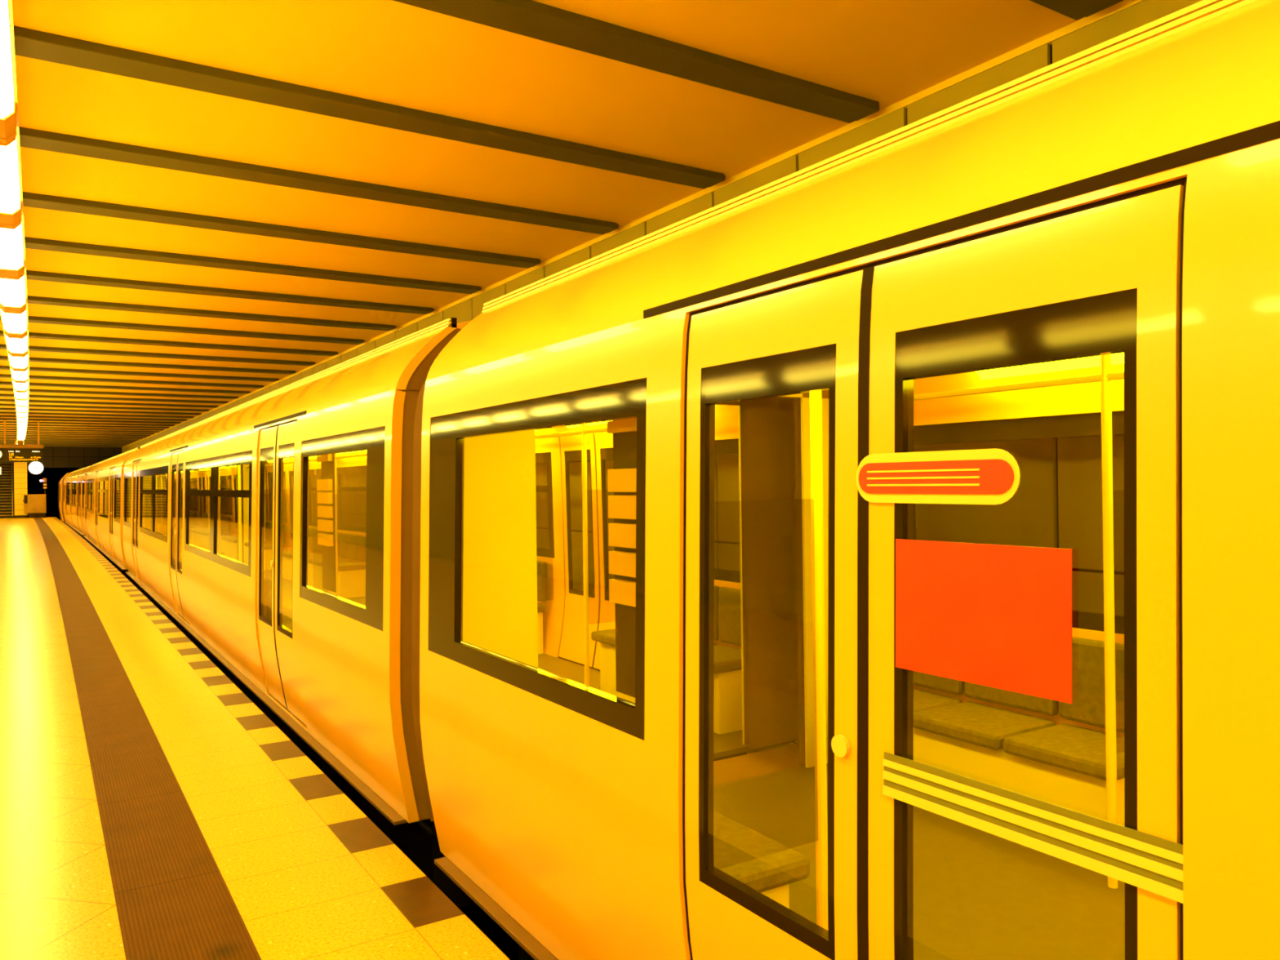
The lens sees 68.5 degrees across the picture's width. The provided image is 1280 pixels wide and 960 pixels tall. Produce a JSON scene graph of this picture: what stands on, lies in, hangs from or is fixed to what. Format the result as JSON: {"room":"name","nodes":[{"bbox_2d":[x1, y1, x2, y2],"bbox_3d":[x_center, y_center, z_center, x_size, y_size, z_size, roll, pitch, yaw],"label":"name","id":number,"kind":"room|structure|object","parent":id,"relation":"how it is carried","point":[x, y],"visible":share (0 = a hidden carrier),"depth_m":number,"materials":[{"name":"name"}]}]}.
{"room":"metro station","nodes":[
{"label":"metro station","id":0,"kind":"room"},
{"bbox_2d":[13,462,14,517],"bbox_3d":[-37.428,-0.893,53.413,3.240,6.040,6.465,-1,0,-32],"label":"wall","id":1,"kind":"structure","parent":0,"point":[13,462],"depth_m":51.84,"materials":[{"name":"brown tile"}]},
{"bbox_2d":[0,462,13,518],"bbox_3d":[-37.334,0.116,53.355,2.920,4.019,6.225,-1,0,-34],"label":"staircase","id":2,"kind":"structure","parent":1,"relation":"attached to","point":[6,498],"depth_m":53.54,"materials":[{"name":"brown tile"}]},
{"bbox_2d":[26,467,83,520],"bbox_3d":[-41.267,1.373,66.972,5.620,3.950,33.343,-1,0,-32],"label":"wall","id":3,"kind":"structure","parent":0,"point":[53,475],"depth_m":80.28,"materials":[{"name":"black"}]},
{"bbox_2d":[0,517,125,959],"bbox_3d":[-16.487,1.803,20.310,6.497,0.001,72.001,-1,0,-32],"label":"floor","id":4,"kind":"structure","parent":0,"point":[57,899],"depth_m":4.87,"materials":[{"name":"tile"}]},
{"bbox_2d":[13,462,27,518],"bbox_3d":[-34.029,0.115,51.638,0.600,3.930,0.290,-1,0,-34],"label":"tiled pillar","id":5,"kind":"structure","parent":4,"relation":"on","point":[20,468],"depth_m":51.50,"materials":[{"name":"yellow tile"}]},
{"bbox_2d":[23,493,46,517],"bbox_3d":[-33.191,1.429,51.567,1.020,1.280,0.335,-1,0,-34],"label":"cabinet","id":6,"kind":"object","parent":4,"relation":"on","point":[35,505],"visible":1,"depth_m":51.46,"materials":[{"name":"metal"}]},
{"bbox_2d":[33,517,261,959],"bbox_3d":[-13.876,1.770,21.975,1.053,0.001,72.010,-1,0,-32],"label":"strip","id":7,"kind":"object","parent":4,"relation":"on","point":[173,900],"visible":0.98,"depth_m":4.37,"materials":[{"name":"tile"}]},
{"bbox_2d":[26,446,121,467],"bbox_3d":[-32.054,-1.293,53.337,4.650,1.180,0.300,-1,0,-34],"label":"wall header","id":8,"kind":"structure","parent":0,"point":[92,455],"depth_m":53.24,"materials":[{"name":"brown tile"}]},
{"bbox_2d":[43,447,99,466],"bbox_3d":[-31.967,-1.294,53.207,4.550,1.140,0.012,-1,0,-34],"label":"trim","id":9,"kind":"structure","parent":8,"relation":"attached to","point":[99,447],"depth_m":53.03,"materials":[{"name":"black"}]},
{"bbox_2d":[41,516,440,959],"bbox_3d":[-13.513,1.767,22.212,1.173,0.001,72.023,-1,0,-32],"label":"tiles","id":10,"kind":"structure","parent":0,"point":[299,893],"depth_m":4.34,"materials":[{"name":"tile"}]},
{"bbox_2d":[40,477,46,493],"bbox_3d":[-33.014,0.967,52.006,0.330,2.200,0.110,-1,0,-34],"label":"signal","id":11,"kind":"object","parent":10,"relation":"on","point":[43,480],"visible":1,"depth_m":52.03,"materials":[{"name":"brown"}]},
{"bbox_2d":[51,516,509,959],"bbox_3d":[-13.136,1.823,22.452,0.416,0.120,72.030,-1,0,-33],"label":"floor edge tiles","id":12,"kind":"structure","parent":0,"point":[450,933],"depth_m":4.36,"materials":[{"name":"tile"}]},
{"bbox_2d":[62,521,518,959],"bbox_3d":[-21.006,3.038,37.051,4.979,0.001,105.153,-1,0,-32],"label":"floor","id":13,"kind":"structure","parent":0,"point":[501,939],"depth_m":5.68,"materials":[{"name":"brown"}]},
{"bbox_3d":[-19.207,2.915,35.210,1.502,0.195,100.105,-1,0,-32],"label":"trim rail","id":14,"kind":"object","parent":13,"relation":"on","visible":0},
{"bbox_2d":[57,472,71,528],"bbox_3d":[-31.445,1.297,53.380,2.650,3.405,15.940,-1,0,-32],"label":"car","id":15,"kind":"object","parent":14,"relation":"on","point":[60,483],"visible":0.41,"depth_m":46.02,"materials":[{"name":"yellow paint"}]},
{"bbox_2d":[63,465,93,546],"bbox_3d":[-22.516,1.159,39.694,2.650,3.405,16.530,-1,0,-33],"label":"car","id":16,"kind":"object","parent":14,"relation":"on","point":[73,482],"visible":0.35,"depth_m":36.70,"materials":[{"name":"yellow paint"}]},
{"bbox_2d":[81,447,243,594],"bbox_3d":[-13.455,1.020,25.851,2.650,3.405,16.470,-1,0,-33],"label":"car","id":17,"kind":"object","parent":14,"relation":"on","point":[102,489],"visible":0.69,"depth_m":22.43,"materials":[{"name":"yellow paint"}]},
{"bbox_2d":[122,317,799,907],"bbox_3d":[-4.490,0.882,11.981,2.650,3.405,16.470,-1,0,-33],"label":"car","id":18,"kind":"object","parent":14,"relation":"on","point":[313,626],"visible":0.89,"depth_m":5.80,"materials":[{"name":"yellow paint"}]},
{"bbox_2d":[266,457,290,462],"bbox_3d":[-6.768,-0.407,17.466,0.140,0.120,1.800,-1,0,-33],"label":"lamp","id":19,"kind":"object","parent":18,"relation":"attached to","point":[286,459],"depth_m":16.98,"materials":[{"name":"yellow"}]},
{"bbox_2d":[336,450,366,454],"bbox_3d":[-4.256,-0.446,13.553,0.140,0.120,1.700,-1,0,-33],"label":"lamp","id":20,"kind":"object","parent":18,"relation":"attached to","point":[360,451],"depth_m":13.46,"materials":[{"name":"yellow"}]},
{"bbox_2d":[566,420,611,427],"bbox_3d":[-0.177,-0.509,7.200,0.140,0.120,1.800,-1,0,-33],"label":"lamp","id":21,"kind":"object","parent":18,"relation":"attached to","point":[605,422],"depth_m":7.65,"materials":[{"name":"yellow"}]},
{"bbox_2d":[411,0,1279,959],"bbox_3d":[4.350,0.745,-1.873,2.650,3.405,16.310,-1,0,-32],"label":"car","id":22,"kind":"object","parent":14,"relation":"on","point":[982,765],"visible":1,"depth_m":1.94,"materials":[{"name":"yellow paint"}]},
{"bbox_2d":[895,538,1071,703],"bbox_3d":[0.581,0.231,1.627,0.008,0.242,0.360,-1,0,-32],"label":"poster","id":23,"kind":"object","parent":22,"relation":"attached to","point":[998,616],"depth_m":1.61,"materials":[{"name":"paper"}]},
{"bbox_2d":[976,352,1124,379],"bbox_3d":[2.061,-0.544,3.692,0.140,0.120,1.800,-1,0,-32],"label":"lamp","id":24,"kind":"object","parent":22,"relation":"attached to","point":[1117,358],"depth_m":4.16,"materials":[{"name":"yellow"}]},
{"bbox_2d":[0,0,1084,447],"bbox_3d":[-16.230,-2.140,20.560,14.476,0.001,72.112,-1,0,-32],"label":"ceiling","id":25,"kind":"structure","parent":0,"point":[887,52],"depth_m":6.30,"materials":[{"name":"paint"}]},
{"bbox_2d":[0,0,18,144],"bbox_3d":[-2.449,-1.924,3.483,0.214,0.844,1.594,-1,0,-33],"label":"lamp","id":26,"kind":"object","parent":25,"relation":"hanging from","point":[9,122],"visible":1,"depth_m":3.62,"materials":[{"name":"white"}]},
{"bbox_2d":[0,0,13,118],"bbox_3d":[-2.364,-1.575,3.356,0.190,0.135,1.235,-1,0,-33],"label":"diffuser","id":27,"kind":"object","parent":26,"relation":"attached to","point":[6,93],"depth_m":3.46,"materials":[{"name":"white"}]},
{"bbox_2d":[8,0,18,126],"bbox_3d":[-2.445,-1.629,3.482,0.214,0.083,1.594,-1,0,-33],"label":"housing","id":28,"kind":"object","parent":26,"relation":"on","point":[15,99],"depth_m":3.57,"materials":[{"name":"yellow"}]},
{"bbox_2d":[0,126,23,227],"bbox_3d":[-3.311,-1.911,4.830,0.214,0.844,1.594,-1,0,-33],"label":"lamp","id":29,"kind":"object","parent":25,"relation":"hanging from","point":[11,203],"visible":0.84,"depth_m":4.82,"materials":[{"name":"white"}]},
{"bbox_2d":[0,139,20,213],"bbox_3d":[-3.226,-1.561,4.704,0.190,0.135,1.235,-1,0,-33],"label":"diffuser","id":30,"kind":"object","parent":29,"relation":"attached to","point":[10,199],"depth_m":4.71,"materials":[{"name":"white"}]},
{"bbox_2d":[16,126,23,214],"bbox_3d":[-3.308,-1.616,4.830,0.214,0.083,1.594,-1,0,-33],"label":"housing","id":31,"kind":"object","parent":29,"relation":"on","point":[18,130],"depth_m":4.78,"materials":[{"name":"yellow"}]},
{"bbox_2d":[0,213,26,279],"bbox_3d":[-4.175,-1.897,6.177,0.214,0.844,1.594,-1,0,-33],"label":"lamp","id":32,"kind":"object","parent":25,"relation":"hanging from","point":[12,263],"visible":0.59,"depth_m":6.16,"materials":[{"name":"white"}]},
{"bbox_2d":[0,224,23,270],"bbox_3d":[-4.090,-1.548,6.050,0.190,0.135,1.235,-1,0,-33],"label":"diffuser","id":33,"kind":"object","parent":32,"relation":"attached to","point":[11,255],"depth_m":6.05,"materials":[{"name":"white"}]},
{"bbox_2d":[22,214,26,268],"bbox_3d":[-4.171,-1.603,6.176,0.214,0.083,1.594,-1,0,-33],"label":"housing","id":34,"kind":"object","parent":32,"relation":"on","point":[23,241],"depth_m":6.23,"materials":[{"name":"yellow"}]},
{"bbox_2d":[0,267,27,313],"bbox_3d":[-5.040,-1.884,7.522,0.214,0.844,1.594,-1,0,-33],"label":"lamp","id":35,"kind":"object","parent":25,"relation":"hanging from","point":[13,299],"visible":0.58,"depth_m":7.51,"materials":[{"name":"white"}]},
{"bbox_2d":[0,275,25,306],"bbox_3d":[-4.955,-1.535,7.396,0.190,0.135,1.235,-1,0,-33],"label":"diffuser","id":36,"kind":"object","parent":35,"relation":"attached to","point":[12,291],"depth_m":7.39,"materials":[{"name":"white"}]},
{"bbox_2d":[24,267,27,304],"bbox_3d":[-5.037,-1.589,7.522,0.214,0.083,1.594,-1,0,-33],"label":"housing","id":37,"kind":"object","parent":35,"relation":"on","point":[25,286],"depth_m":7.58,"materials":[{"name":"yellow"}]},
{"bbox_2d":[0,304,28,337],"bbox_3d":[-5.907,-1.871,8.867,0.214,0.844,1.594,-1,0,-33],"label":"lamp","id":38,"kind":"object","parent":25,"relation":"hanging from","point":[14,325],"visible":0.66,"depth_m":8.83,"materials":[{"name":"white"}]},
{"bbox_2d":[0,310,26,333],"bbox_3d":[-5.821,-1.521,8.741,0.190,0.135,1.235,-1,0,-33],"label":"diffuser","id":39,"kind":"object","parent":38,"relation":"attached to","point":[12,322],"depth_m":8.73,"materials":[{"name":"white"}]},
{"bbox_2d":[3,329,28,356],"bbox_3d":[-6.775,-1.857,10.211,0.214,0.844,1.594,-1,0,-33],"label":"lamp","id":40,"kind":"object","parent":25,"relation":"hanging from","point":[16,347],"visible":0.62,"depth_m":10.20,"materials":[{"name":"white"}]},
{"bbox_2d":[4,334,27,353],"bbox_3d":[-6.689,-1.508,10.085,0.190,0.135,1.235,-1,0,-33],"label":"diffuser","id":41,"kind":"object","parent":40,"relation":"attached to","point":[15,345],"depth_m":10.09,"materials":[{"name":"white"}]},
{"bbox_2d":[6,348,29,371],"bbox_3d":[-7.644,-1.844,11.555,0.214,0.844,1.594,-1,0,-33],"label":"lamp","id":42,"kind":"object","parent":25,"relation":"hanging from","point":[16,363],"visible":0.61,"depth_m":11.55,"materials":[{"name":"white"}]},
{"bbox_2d":[8,353,27,368],"bbox_3d":[-7.558,-1.495,11.428,0.190,0.135,1.235,-1,0,-33],"label":"diffuser","id":43,"kind":"object","parent":42,"relation":"attached to","point":[15,362],"depth_m":11.44,"materials":[{"name":"white"}]},
{"bbox_2d":[9,364,29,382],"bbox_3d":[-8.514,-1.830,12.897,0.214,0.844,1.594,-1,0,-33],"label":"lamp","id":44,"kind":"object","parent":25,"relation":"hanging from","point":[17,376],"visible":0.5,"depth_m":12.92,"materials":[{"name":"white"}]},
{"bbox_2d":[11,369,28,380],"bbox_3d":[-8.428,-1.481,12.771,0.190,0.135,1.235,-1,0,-33],"label":"diffuser","id":45,"kind":"object","parent":44,"relation":"attached to","point":[16,375],"depth_m":12.77,"materials":[{"name":"white"}]},
{"bbox_2d":[16,440,23,444],"bbox_3d":[-21.724,-1.627,32.931,0.214,0.844,1.594,-1,0,-34],"label":"lamp","id":46,"kind":"object","parent":25,"relation":"hanging from","point":[18,442],"visible":0.51,"depth_m":32.26,"materials":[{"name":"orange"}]},
{"bbox_2d":[11,376,29,392],"bbox_3d":[-9.386,-1.817,14.238,0.214,0.844,1.594,-1,0,-33],"label":"lamp","id":47,"kind":"object","parent":25,"relation":"hanging from","point":[18,387],"visible":0.53,"depth_m":14.25,"materials":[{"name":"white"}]},
{"bbox_2d":[13,381,28,390],"bbox_3d":[-9.300,-1.468,14.113,0.190,0.135,1.235,-1,0,-33],"label":"diffuser","id":48,"kind":"object","parent":47,"relation":"attached to","point":[17,386],"depth_m":14.10,"materials":[{"name":"white"}]},
{"bbox_2d":[13,386,29,400],"bbox_3d":[-10.259,-1.804,15.579,0.214,0.844,1.594,-1,0,-33],"label":"lamp","id":49,"kind":"object","parent":25,"relation":"hanging from","point":[18,396],"visible":0.48,"depth_m":15.61,"materials":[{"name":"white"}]},
{"bbox_2d":[14,391,28,399],"bbox_3d":[-10.173,-1.454,15.453,0.190,0.135,1.235,-1,0,-33],"label":"diffuser","id":50,"kind":"object","parent":49,"relation":"attached to","point":[18,395],"depth_m":15.56,"materials":[{"name":"white"}]},
{"bbox_2d":[13,395,29,407],"bbox_3d":[-11.133,-1.790,16.919,0.214,0.844,1.594,-1,0,-33],"label":"lamp","id":51,"kind":"object","parent":25,"relation":"hanging from","point":[19,403],"visible":0.46,"depth_m":16.96,"materials":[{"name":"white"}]},
{"bbox_2d":[15,399,27,405],"bbox_3d":[-11.047,-1.441,16.793,0.190,0.135,1.235,-1,0,-33],"label":"diffuser","id":52,"kind":"object","parent":51,"relation":"attached to","point":[18,402],"depth_m":16.82,"materials":[{"name":"white"}]},
{"bbox_2d":[17,431,26,435],"bbox_3d":[-17.289,-1.696,26.274,0.214,0.844,1.594,-1,0,-34],"label":"lamp","id":53,"kind":"object","parent":25,"relation":"hanging from","point":[19,433],"visible":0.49,"depth_m":26.38,"materials":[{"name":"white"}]},
{"bbox_2d":[17,434,26,438],"bbox_3d":[-18.173,-1.682,27.607,0.214,0.844,1.594,-1,0,-34],"label":"lamp","id":54,"kind":"object","parent":25,"relation":"hanging from","point":[18,436],"visible":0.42,"depth_m":27.71,"materials":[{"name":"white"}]},
{"bbox_2d":[0,420,44,462],"bbox_3d":[-21.086,-1.322,31.736,1.620,1.435,0.280,-1,0,-33],"label":"departure board","id":55,"kind":"object","parent":25,"relation":"hanging from","point":[11,452],"visible":1,"depth_m":31.74,"materials":[{"name":"brown"}]},
{"bbox_2d":[27,461,44,474],"bbox_3d":[-20.499,-0.413,31.894,0.454,0.457,0.103,-1,0,-33],"label":"clock","id":56,"kind":"object","parent":55,"relation":"hanging from","point":[34,467],"visible":1,"depth_m":31.85,"materials":[{"name":"white"}]},
{"bbox_2d":[15,404,28,413],"bbox_3d":[-12.008,-1.777,18.258,0.214,0.844,1.594,-1,0,-33],"label":"lamp","id":57,"kind":"object","parent":25,"relation":"hanging from","point":[20,410],"visible":0.48,"depth_m":18.30,"materials":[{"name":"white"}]},
{"bbox_2d":[16,405,27,411],"bbox_3d":[-11.922,-1.427,18.132,0.190,0.135,1.235,-1,0,-33],"label":"diffuser","id":58,"kind":"object","parent":57,"relation":"attached to","point":[19,409],"depth_m":18.11,"materials":[{"name":"white"}]},
{"bbox_2d":[15,408,28,417],"bbox_3d":[-12.885,-1.763,19.596,0.214,0.844,1.594,-1,0,-33],"label":"lamp","id":59,"kind":"object","parent":25,"relation":"hanging from","point":[19,415],"visible":0.45,"depth_m":19.69,"materials":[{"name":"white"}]},
{"bbox_2d":[17,412,27,417],"bbox_3d":[-12.799,-1.414,19.471,0.190,0.135,1.235,-1,0,-33],"label":"diffuser","id":60,"kind":"object","parent":59,"relation":"attached to","point":[20,415],"depth_m":19.50,"materials":[{"name":"white"}]},
{"bbox_2d":[16,418,27,426],"bbox_3d":[-14.643,-1.736,22.270,0.214,0.844,1.594,-1,0,-33],"label":"lamp","id":61,"kind":"object","parent":25,"relation":"hanging from","point":[19,424],"visible":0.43,"depth_m":22.40,"materials":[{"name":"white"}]},
{"bbox_2d":[17,421,26,425],"bbox_3d":[-14.556,-1.387,22.145,0.190,0.135,1.235,-1,0,-33],"label":"diffuser","id":62,"kind":"object","parent":61,"relation":"attached to","point":[18,423],"depth_m":22.18,"materials":[{"name":"white"}]},
{"bbox_2d":[16,413,28,422],"bbox_3d":[-13.764,-1.750,20.933,0.214,0.844,1.594,-1,0,-33],"label":"lamp","id":63,"kind":"object","parent":25,"relation":"hanging from","point":[19,420],"visible":0.46,"depth_m":21.01,"materials":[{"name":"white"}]},
{"bbox_2d":[17,417,26,421],"bbox_3d":[-13.677,-1.400,20.808,0.190,0.135,1.235,-1,0,-33],"label":"diffuser","id":64,"kind":"object","parent":63,"relation":"attached to","point":[18,419],"depth_m":20.85,"materials":[{"name":"white"}]},
{"bbox_2d":[17,422,27,430],"bbox_3d":[-15.524,-1.723,23.605,0.214,0.844,1.594,-1,0,-33],"label":"lamp","id":65,"kind":"object","parent":25,"relation":"hanging from","point":[20,428],"visible":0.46,"depth_m":23.65,"materials":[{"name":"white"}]},
{"bbox_2d":[17,425,26,429],"bbox_3d":[-15.437,-1.373,23.480,0.190,0.135,1.235,-1,0,-33],"label":"diffuser","id":66,"kind":"object","parent":65,"relation":"attached to","point":[19,427],"depth_m":23.60,"materials":[{"name":"white"}]},
{"bbox_2d":[17,428,26,432],"bbox_3d":[-16.405,-1.709,24.940,0.214,0.844,1.594,-1,0,-33],"label":"lamp","id":67,"kind":"object","parent":25,"relation":"hanging from","point":[19,430],"visible":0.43,"depth_m":24.98,"materials":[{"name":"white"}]},
{"bbox_2d":[0,442,129,444],"bbox_3d":[-33.061,-1.857,46.617,13.635,0.057,0.260,-1,0,-34],"label":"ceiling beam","id":68,"kind":"structure","parent":25,"relation":"attached to","point":[0,442],"depth_m":48.66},
{"bbox_2d":[0,440,132,443],"bbox_3d":[-32.176,-1.871,45.285,13.635,0.057,0.260,-1,0,-34],"label":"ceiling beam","id":69,"kind":"structure","parent":25,"relation":"attached to","point":[0,441],"depth_m":47.60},
{"bbox_2d":[0,439,135,442],"bbox_3d":[-31.292,-1.885,43.953,13.635,0.057,0.260,-1,0,-34],"label":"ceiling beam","id":70,"kind":"structure","parent":25,"relation":"attached to","point":[0,439],"depth_m":46.03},
{"bbox_2d":[0,437,138,440],"bbox_3d":[-30.409,-1.898,42.620,13.635,0.057,0.260,-1,0,-34],"label":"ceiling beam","id":71,"kind":"structure","parent":25,"relation":"attached to","point":[0,437],"depth_m":44.71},
{"bbox_2d":[0,435,142,439],"bbox_3d":[-29.527,-1.912,41.287,13.635,0.057,0.260,-1,0,-33],"label":"ceiling beam","id":72,"kind":"structure","parent":25,"relation":"attached to","point":[0,436],"depth_m":43.40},
{"bbox_2d":[0,434,146,437],"bbox_3d":[-28.645,-1.925,39.953,13.635,0.057,0.260,-1,0,-33],"label":"ceiling beam","id":73,"kind":"structure","parent":25,"relation":"attached to","point":[0,434],"depth_m":41.98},
{"bbox_2d":[0,432,151,435],"bbox_3d":[-27.765,-1.939,38.619,13.635,0.057,0.260,-1,0,-33],"label":"ceiling beam","id":74,"kind":"structure","parent":25,"relation":"attached to","point":[0,433],"depth_m":40.71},
{"bbox_2d":[0,393,227,404],"bbox_3d":[-17.254,-2.100,22.571,13.635,0.057,0.260,-1,0,-33],"label":"ceiling beam","id":75,"kind":"structure","parent":25,"relation":"attached to","point":[1,394],"depth_m":24.74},
{"bbox_2d":[0,387,239,399],"bbox_3d":[-16.384,-2.114,21.231,13.635,0.057,0.260,-1,0,-33],"label":"ceiling beam","id":76,"kind":"structure","parent":25,"relation":"attached to","point":[1,388],"depth_m":23.42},
{"bbox_2d":[0,381,250,394],"bbox_3d":[-15.514,-2.127,19.890,13.635,0.057,0.260,-1,0,-33],"label":"ceiling beam","id":77,"kind":"structure","parent":25,"relation":"attached to","point":[2,383],"depth_m":22.07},
{"bbox_2d":[0,373,263,388],"bbox_3d":[-14.644,-2.141,18.547,13.635,0.057,0.260,-1,0,-33],"label":"ceiling beam","id":78,"kind":"structure","parent":25,"relation":"attached to","point":[2,375],"depth_m":20.73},
{"bbox_2d":[0,365,279,382],"bbox_3d":[-13.775,-2.154,17.206,13.635,0.057,0.260,-1,0,-33],"label":"ceiling beam","id":79,"kind":"structure","parent":25,"relation":"attached to","point":[2,367],"depth_m":19.40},
{"bbox_2d":[0,355,296,374],"bbox_3d":[-12.907,-2.167,15.863,13.635,0.057,0.260,-1,0,-33],"label":"ceiling beam","id":80,"kind":"structure","parent":25,"relation":"attached to","point":[2,357],"depth_m":18.06,"materials":[{"name":"metal"}]},
{"bbox_2d":[0,344,315,365],"bbox_3d":[-12.040,-2.181,14.520,13.635,0.057,0.260,-1,0,-33],"label":"ceiling beam","id":81,"kind":"structure","parent":25,"relation":"attached to","point":[41,348],"depth_m":16.72,"materials":[{"name":"metal"}]},
{"bbox_2d":[0,330,337,355],"bbox_3d":[-11.174,-2.194,13.177,13.635,0.057,0.260,-1,0,-33],"label":"ceiling beam","id":82,"kind":"structure","parent":25,"relation":"attached to","point":[31,335],"depth_m":15.36,"materials":[{"name":"metal"}]},
{"bbox_2d":[0,315,364,344],"bbox_3d":[-10.308,-2.208,11.832,13.635,0.057,0.260,-1,0,-33],"label":"ceiling beam","id":83,"kind":"structure","parent":25,"relation":"attached to","point":[30,318],"depth_m":14.02,"materials":[{"name":"metal"}]},
{"bbox_2d":[25,295,395,331],"bbox_3d":[-9.443,-2.221,10.488,13.635,0.057,0.260,-1,0,-33],"label":"ceiling beam","id":84,"kind":"structure","parent":25,"relation":"attached to","point":[31,300],"depth_m":12.68,"materials":[{"name":"metal"}]},
{"bbox_2d":[24,270,434,314],"bbox_3d":[-8.579,-2.234,9.143,13.635,0.057,0.260,-1,0,-33],"label":"ceiling beam","id":85,"kind":"structure","parent":25,"relation":"attached to","point":[31,275],"depth_m":11.31,"materials":[{"name":"metal"}]},
{"bbox_2d":[22,236,480,293],"bbox_3d":[-7.716,-2.247,7.798,13.635,0.057,0.260,-1,0,-33],"label":"ceiling beam","id":86,"kind":"structure","parent":25,"relation":"attached to","point":[30,242],"depth_m":9.94,"materials":[{"name":"metal"}]},
{"bbox_2d":[19,191,540,268],"bbox_3d":[-6.853,-2.261,6.451,13.635,0.057,0.260,-1,0,-33],"label":"ceiling beam","id":87,"kind":"structure","parent":25,"relation":"attached to","point":[29,199],"depth_m":8.56,"materials":[{"name":"metal"}]},
{"bbox_2d":[16,126,618,235],"bbox_3d":[-5.992,-2.274,5.106,13.635,0.057,0.260,-1,0,-33],"label":"ceiling beam","id":88,"kind":"structure","parent":25,"relation":"attached to","point":[28,138],"depth_m":7.17,"materials":[{"name":"metal"}]},
{"bbox_2d":[8,24,724,189],"bbox_3d":[-5.130,-2.287,3.759,13.635,0.057,0.288,-1,0,-32],"label":"ceiling beam","id":89,"kind":"structure","parent":25,"relation":"attached to","point":[29,43],"depth_m":5.77,"materials":[{"name":"metal"}]},
{"bbox_2d":[392,0,879,123],"bbox_3d":[-4.270,-2.301,2.411,13.635,0.057,0.280,-1,0,-32],"label":"ceiling beam","id":90,"kind":"structure","parent":25,"relation":"attached to","point":[528,18],"depth_m":5.13,"materials":[{"name":"metal"}]},
{"bbox_2d":[121,0,1144,743],"bbox_3d":[-10.275,0.334,24.324,0.260,5.090,72.116,-1,0,-33],"label":"wall","id":91,"kind":"structure","parent":0,"point":[1048,38],"depth_m":6.43,"materials":[{"name":"yellow paint"}]},
{"bbox_2d":[0,443,126,445],"bbox_3d":[-33.946,-1.844,47.948,13.635,0.057,0.260,-1,0,-34],"label":"trim","id":92,"kind":"structure","parent":91,"relation":"attached to","point":[0,443],"depth_m":50.41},
{"bbox_2d":[0,431,155,434],"bbox_3d":[-26.885,-1.952,37.285,13.635,0.057,0.260,-1,0,-33],"label":"ceiling beam","id":93,"kind":"structure","parent":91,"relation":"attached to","point":[0,431],"depth_m":39.44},
{"bbox_2d":[0,428,159,432],"bbox_3d":[-26.005,-1.966,35.949,13.635,0.057,0.260,-1,0,-33],"label":"ceiling beam","id":94,"kind":"structure","parent":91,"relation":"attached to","point":[28,429],"depth_m":38.19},
{"bbox_2d":[0,426,164,431],"bbox_3d":[-25.127,-1.979,34.614,13.635,0.057,0.260,-1,0,-33],"label":"ceiling beam","id":95,"kind":"structure","parent":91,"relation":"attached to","point":[14,427],"depth_m":36.74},
{"bbox_2d":[44,444,124,447],"bbox_3d":[-34.832,-1.830,49.279,13.635,0.057,0.260,-1,0,-34],"label":"trim","id":96,"kind":"structure","parent":91,"relation":"attached to","point":[44,445],"depth_m":51.73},
{"bbox_2d":[0,423,168,428],"bbox_3d":[-24.250,-1.993,33.278,13.635,0.057,0.260,-1,0,-33],"label":"ceiling beam","id":97,"kind":"structure","parent":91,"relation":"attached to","point":[10,424],"depth_m":35.42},
{"bbox_2d":[0,421,174,426],"bbox_3d":[-23.372,-2.006,31.941,13.635,0.057,0.260,-1,0,-33],"label":"ceiling beam","id":98,"kind":"structure","parent":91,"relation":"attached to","point":[28,422],"depth_m":34.13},
{"bbox_2d":[0,417,180,423],"bbox_3d":[-22.496,-2.020,30.604,13.635,0.057,0.260,-1,0,-33],"label":"ceiling beam","id":99,"kind":"structure","parent":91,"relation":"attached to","point":[1,419],"depth_m":32.70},
{"bbox_2d":[0,414,186,421],"bbox_3d":[-21.621,-2.033,29.267,13.635,0.057,0.260,-1,0,-33],"label":"ceiling beam","id":100,"kind":"structure","parent":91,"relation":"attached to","point":[1,415],"depth_m":31.45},
{"bbox_2d":[0,411,194,417],"bbox_3d":[-20.746,-2.047,27.928,13.635,0.057,0.260,-1,0,-33],"label":"ceiling beam","id":101,"kind":"structure","parent":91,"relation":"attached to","point":[1,412],"depth_m":30.10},
{"bbox_2d":[0,407,201,415],"bbox_3d":[-19.872,-2.060,26.590,13.635,0.057,0.260,-1,0,-33],"label":"ceiling beam","id":102,"kind":"structure","parent":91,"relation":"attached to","point":[1,408],"depth_m":28.76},
{"bbox_2d":[0,403,209,411],"bbox_3d":[-18.999,-2.074,25.251,13.635,0.057,0.260,-1,0,-33],"label":"ceiling beam","id":103,"kind":"structure","parent":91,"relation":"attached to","point":[1,404],"depth_m":27.43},
{"bbox_2d":[0,399,217,408],"bbox_3d":[-18.126,-2.087,23.911,13.635,0.057,0.260,-1,0,-33],"label":"ceiling beam","id":104,"kind":"structure","parent":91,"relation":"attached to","point":[1,400],"depth_m":26.11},
{"bbox_2d":[121,0,1202,754],"bbox_3d":[-10.310,0.334,24.373,0.254,4.991,72.088,-1,0,-33],"label":"wall panels","id":105,"kind":"object","parent":91,"relation":"attached to","point":[1028,518],"visible":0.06,"depth_m":5.57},
{"bbox_2d":[1029,0,1123,20],"bbox_3d":[-3.411,-2.314,1.063,13.635,0.057,0.273,-1,0,-32],"label":"ceiling beam","id":106,"kind":"structure","parent":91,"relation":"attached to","point":[1076,10],"depth_m":4.67,"materials":[{"name":"metal"}]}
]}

